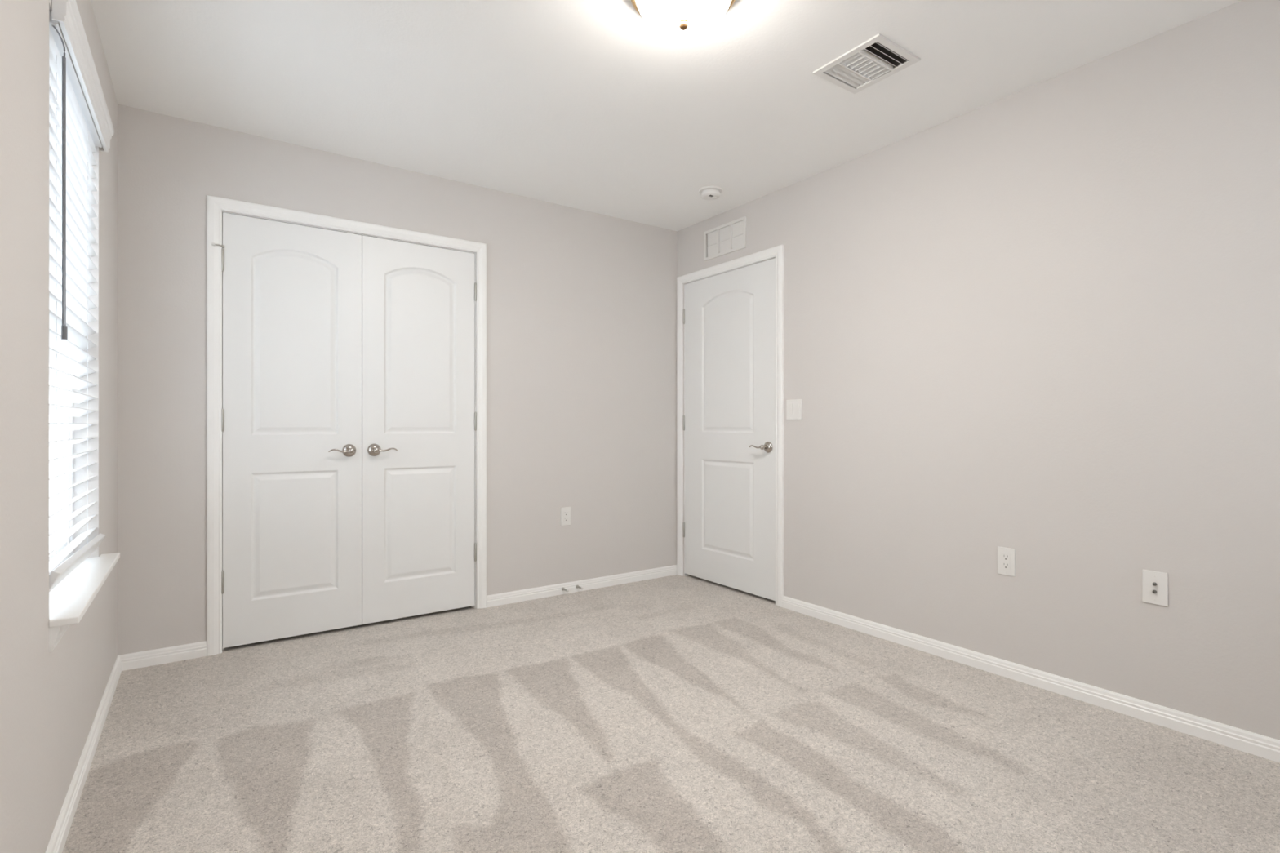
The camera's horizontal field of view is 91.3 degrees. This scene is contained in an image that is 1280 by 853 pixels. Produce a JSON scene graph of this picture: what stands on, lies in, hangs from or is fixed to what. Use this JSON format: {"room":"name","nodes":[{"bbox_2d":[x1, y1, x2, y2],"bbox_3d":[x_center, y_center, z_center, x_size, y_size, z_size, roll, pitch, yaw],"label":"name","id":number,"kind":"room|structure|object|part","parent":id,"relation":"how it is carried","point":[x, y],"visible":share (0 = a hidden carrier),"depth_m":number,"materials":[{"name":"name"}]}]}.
{"room":"empty bedroom","nodes":[
{"label":"empty bedroom","id":0,"kind":"room"},
{"bbox_2d":[0,0,117,852],"bbox_3d":[-1.167,-0.167,1.044,0.120,2.440,3.940,0,0,-35],"label":"wall","id":1,"kind":"structure","parent":0,"point":[50,702],"depth_m":1.38,"materials":[{"name":"beige paint"}]},
{"bbox_2d":[45,655,121,852],"bbox_3d":[-1.112,1.023,1.083,0.014,0.070,3.940,0,0,-35],"label":"baseboard","id":2,"kind":"structure","parent":1,"relation":"attached to","point":[57,842],"depth_m":1.84,"materials":[{"name":"white paint"}]},
{"bbox_2d":[48,365,119,652],"bbox_3d":[-1.692,-0.236,1.839,0.174,1.542,0.932,0,0,-35],"label":"window","id":3,"kind":"structure","parent":1,"relation":"in","point":[70,599],"depth_m":2.01,"materials":[{"name":"white plastic"}]},
{"bbox_3d":[-1.718,0.068,1.794,0.022,0.702,0.790,0,0,-35],"label":"sash","id":4,"kind":"part","parent":3,"relation":"part of","materials":[{"name":"white plastic"}]},
{"bbox_3d":[-1.728,-0.274,1.787,0.055,1.466,0.870,0,0,-35],"label":"frame","id":5,"kind":"part","parent":3,"relation":"part of","materials":[{"name":"white plastic"}]},
{"bbox_2d":[48,0,114,592],"bbox_3d":[-1.673,-0.315,1.853,0.098,1.495,0.905,0,0,-35],"label":"window blind","id":6,"kind":"object","parent":3,"relation":"attached to","point":[80,121],"visible":0.74,"depth_m":1.77,"materials":[{"name":"white plastic"}]},
{"bbox_3d":[-1.525,-0.280,1.599,0.050,1.357,0.002,0,0,-35],"label":"ladder cord","id":7,"kind":"part","parent":6,"relation":"part of","materials":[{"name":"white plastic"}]},
{"bbox_3d":[-1.674,-0.991,1.841,0.056,0.028,0.826,0,0,-35],"label":"head rail","id":8,"kind":"part","parent":6,"relation":"part of","materials":[{"name":"white plastic"}]},
{"bbox_3d":[-1.653,0.389,1.840,0.018,0.056,0.859,33,-20,-30],"label":"rail","id":9,"kind":"part","parent":6,"relation":"part of","materials":[{"name":"white plastic"}]},
{"bbox_3d":[-1.835,-0.280,2.042,0.050,1.357,0.002,0,0,-35],"label":"ladder cord","id":10,"kind":"part","parent":6,"relation":"part of","materials":[{"name":"white plastic"}]},
{"bbox_3d":[-1.669,0.468,1.855,0.119,0.018,0.932,0,0,-35],"label":"sill","id":11,"kind":"part","parent":3,"relation":"part of","materials":[{"name":"white paint"}]},
{"bbox_2d":[117,103,677,655],"bbox_3d":[-1.075,-0.167,3.588,3.191,2.440,0.120,0,0,-35],"label":"wall","id":12,"kind":"structure","parent":0,"point":[581,304],"depth_m":3.65,"materials":[{"name":"beige paint"}]},
{"bbox_2d":[119,640,206,671],"bbox_3d":[-2.116,1.023,2.776,0.315,0.070,0.014,0,0,-35],"label":"baseboard","id":13,"kind":"structure","parent":12,"relation":"attached to","point":[197,650],"depth_m":2.77,"materials":[{"name":"white paint"}]},
{"bbox_2d":[211,212,361,648],"bbox_3d":[-1.704,0.018,3.058,0.646,2.032,0.100,0,0,-35],"label":"door","id":14,"kind":"structure","parent":12,"relation":"in","point":[291,411],"depth_m":3.07,"materials":[{"name":"white paint"}]},
{"bbox_3d":[-1.512,0.126,3.162,0.120,0.029,0.050,0,0,-35],"label":"lever","id":15,"kind":"part","parent":14,"relation":"part of","materials":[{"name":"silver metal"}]},
{"bbox_2d":[206,195,486,656],"bbox_3d":[-1.474,-0.003,3.299,1.336,2.112,0.136,0,0,-35],"label":"door frame","id":16,"kind":"structure","parent":12,"relation":"attached to","point":[215,205],"depth_m":2.90,"materials":[{"name":"white paint"}]},
{"bbox_2d":[361,235,476,624],"bbox_3d":[-1.187,0.018,3.420,0.613,2.032,0.100,0,0,-35],"label":"door","id":17,"kind":"structure","parent":12,"relation":"in","point":[419,417],"depth_m":3.42,"materials":[{"name":"white paint"}]},
{"bbox_3d":[-1.339,0.126,3.283,0.120,0.029,0.050,0,0,-35],"label":"lever","id":18,"kind":"part","parent":17,"relation":"part of","materials":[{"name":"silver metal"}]},
{"bbox_2d":[561,586,568,592],"bbox_3d":[-0.462,1.019,3.885,0.021,0.021,0.069,0,0,-35],"label":"door stop","id":19,"kind":"object","parent":12,"relation":"attached to","point":[562,588],"visible":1,"depth_m":3.89,"materials":[{"name":"silver metal"}]},
{"bbox_2d":[560,506,570,525],"bbox_3d":[-0.467,0.568,3.936,0.070,0.115,0.008,0,0,-35],"label":"wall outlet","id":20,"kind":"object","parent":12,"relation":"attached to","point":[565,511],"visible":1,"depth_m":3.93,"materials":[{"name":"white plastic"}]},
{"bbox_2d":[563,511,568,521],"bbox_3d":[-0.466,0.568,3.934,0.033,0.067,0.004,0,0,-35],"label":"receptacle","id":21,"kind":"object","parent":20,"relation":"attached to","point":[565,513],"depth_m":3.93,"materials":[{"name":"grey plastic"}]},
{"bbox_2d":[486,564,676,607],"bbox_3d":[-0.311,1.023,4.041,1.420,0.070,0.014,0,0,-35],"label":"baseboard","id":22,"kind":"structure","parent":12,"relation":"attached to","point":[513,597],"depth_m":3.98,"materials":[{"name":"white paint"}]},
{"bbox_2d":[90,0,1241,231],"bbox_3d":[0.139,-1.437,1.960,3.471,0.100,4.140,0,0,-35],"label":"ceiling","id":23,"kind":"structure","parent":0,"point":[588,105],"depth_m":2.50,"materials":[{"name":"white paint"}]},
{"bbox_2d":[631,0,735,35],"bbox_3d":[0.137,-1.314,1.958,0.336,0.145,0.336,0,0,-35],"label":"ceiling light","id":24,"kind":"object","parent":23,"relation":"attached to","point":[674,17],"visible":1,"depth_m":1.95,"materials":[{"name":"white glass"}]},
{"bbox_2d":[698,185,722,199],"bbox_3d":[0.415,-1.362,3.674,0.138,0.050,0.138,0,0,-35],"label":"smoke detector","id":25,"kind":"object","parent":23,"relation":"attached to","point":[711,192],"visible":1,"depth_m":3.63,"materials":[{"name":"white plastic"}]},
{"bbox_2d":[813,33,920,93],"bbox_3d":[0.868,-1.464,2.402,0.262,0.170,0.292,0,0,-35],"label":"ceiling vent","id":26,"kind":"object","parent":23,"relation":"in","point":[877,58],"visible":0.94,"depth_m":2.42,"materials":[{"name":"white metal"}]},
{"bbox_2d":[62,574,1279,852],"bbox_3d":[0.286,1.054,2.426,3.900,0.002,4.575,0,0,-35],"label":"floor","id":27,"kind":"structure","parent":0,"point":[676,713],"depth_m":2.00,"materials":[{"name":"carpet"}]},
{"bbox_2d":[677,0,1279,740],"bbox_3d":[1.411,-0.167,2.925,0.120,2.440,4.060,0,0,-35],"label":"wall","id":28,"kind":"structure","parent":0,"point":[1041,321],"depth_m":2.46,"materials":[{"name":"beige paint"}]},
{"bbox_2d":[703,216,746,261],"bbox_3d":[0.559,-1.208,4.058,0.043,0.194,0.389,0,0,-35],"label":"air vent","id":29,"kind":"object","parent":28,"relation":"in","point":[731,237],"visible":0.98,"depth_m":4.05,"materials":[{"name":"white metal"}]},
{"bbox_3d":[0.488,-1.249,4.152,0.005,0.085,0.118,0,0,-35],"label":"blade","id":30,"kind":"part","parent":29,"relation":"part of","materials":[{"name":"white metal"}]},
{"bbox_3d":[0.488,-1.164,4.152,0.004,0.080,0.118,0,0,-35],"label":"blade","id":31,"kind":"part","parent":29,"relation":"part of","materials":[{"name":"white metal"}]},
{"bbox_3d":[0.556,-1.249,4.055,0.005,0.085,0.118,0,0,-35],"label":"blade","id":32,"kind":"part","parent":29,"relation":"part of","materials":[{"name":"white metal"}]},
{"bbox_3d":[0.556,-1.164,4.055,0.004,0.080,0.118,0,0,-35],"label":"blade","id":33,"kind":"part","parent":29,"relation":"part of","materials":[{"name":"white metal"}]},
{"bbox_3d":[0.624,-1.249,3.958,0.005,0.085,0.118,0,0,-35],"label":"blade","id":34,"kind":"part","parent":29,"relation":"part of","materials":[{"name":"white metal"}]},
{"bbox_3d":[0.624,-1.164,3.958,0.004,0.080,0.118,0,0,-35],"label":"blade","id":35,"kind":"part","parent":29,"relation":"part of","materials":[{"name":"white metal"}]},
{"bbox_2d":[683,257,775,600],"bbox_3d":[0.544,0.020,4.035,0.100,2.028,0.861,0,0,-35],"label":"door","id":36,"kind":"structure","parent":28,"relation":"in","point":[729,317],"depth_m":4.00,"materials":[{"name":"white paint"}]},
{"bbox_3d":[0.710,0.126,3.754,0.050,0.029,0.120,0,0,-35],"label":"lever","id":37,"kind":"part","parent":36,"relation":"part of","materials":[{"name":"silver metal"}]},
{"bbox_2d":[676,244,783,607],"bbox_3d":[0.597,-0.001,4.072,0.136,2.109,0.986,0,0,-35],"label":"door frame","id":38,"kind":"structure","parent":28,"relation":"attached to","point":[777,252],"depth_m":3.67,"materials":[{"name":"white paint"}]},
{"bbox_2d":[786,399,801,419],"bbox_3d":[0.879,-0.094,3.571,0.011,0.115,0.112,0,0,-35],"label":"light switch","id":39,"kind":"object","parent":28,"relation":"attached to","point":[793,407],"visible":1,"depth_m":3.57,"materials":[{"name":"white plastic"}]},
{"bbox_2d":[997,546,1015,576],"bbox_3d":[1.540,0.569,2.629,0.008,0.115,0.070,0,0,-35],"label":"wall outlet","id":40,"kind":"object","parent":28,"relation":"attached to","point":[1006,556],"visible":1,"depth_m":2.62,"materials":[{"name":"white plastic"}]},
{"bbox_2d":[1001,552,1009,569],"bbox_3d":[1.539,0.569,2.628,0.004,0.067,0.033,0,0,-35],"label":"receptacle","id":41,"kind":"object","parent":40,"relation":"attached to","point":[1005,556],"depth_m":2.63,"materials":[{"name":"grey plastic"}]},
{"bbox_2d":[782,595,1279,763],"bbox_3d":[1.674,1.023,2.433,0.014,0.070,2.952,0,0,-35],"label":"baseboard","id":42,"kind":"structure","parent":28,"relation":"attached to","point":[1260,745],"depth_m":2.44,"materials":[{"name":"white paint"}]},
{"bbox_2d":[1142,569,1168,606],"bbox_3d":[1.824,0.574,2.216,0.017,0.117,0.073,0,0,-35],"label":"cable plate","id":43,"kind":"object","parent":28,"relation":"attached to","point":[1154,584],"visible":1,"depth_m":2.22,"materials":[{"name":"white plastic"}]},
{"label":"outside","id":44,"kind":"structure","parent":0,"visible":0},
{"bbox_2d":[48,472,49,545],"bbox_3d":[-4.550,1.478,5.963,28.000,0.150,36.000,0,0,-35],"label":"ground","id":45,"kind":"structure","parent":44,"point":[49,473],"depth_m":11.12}
]}

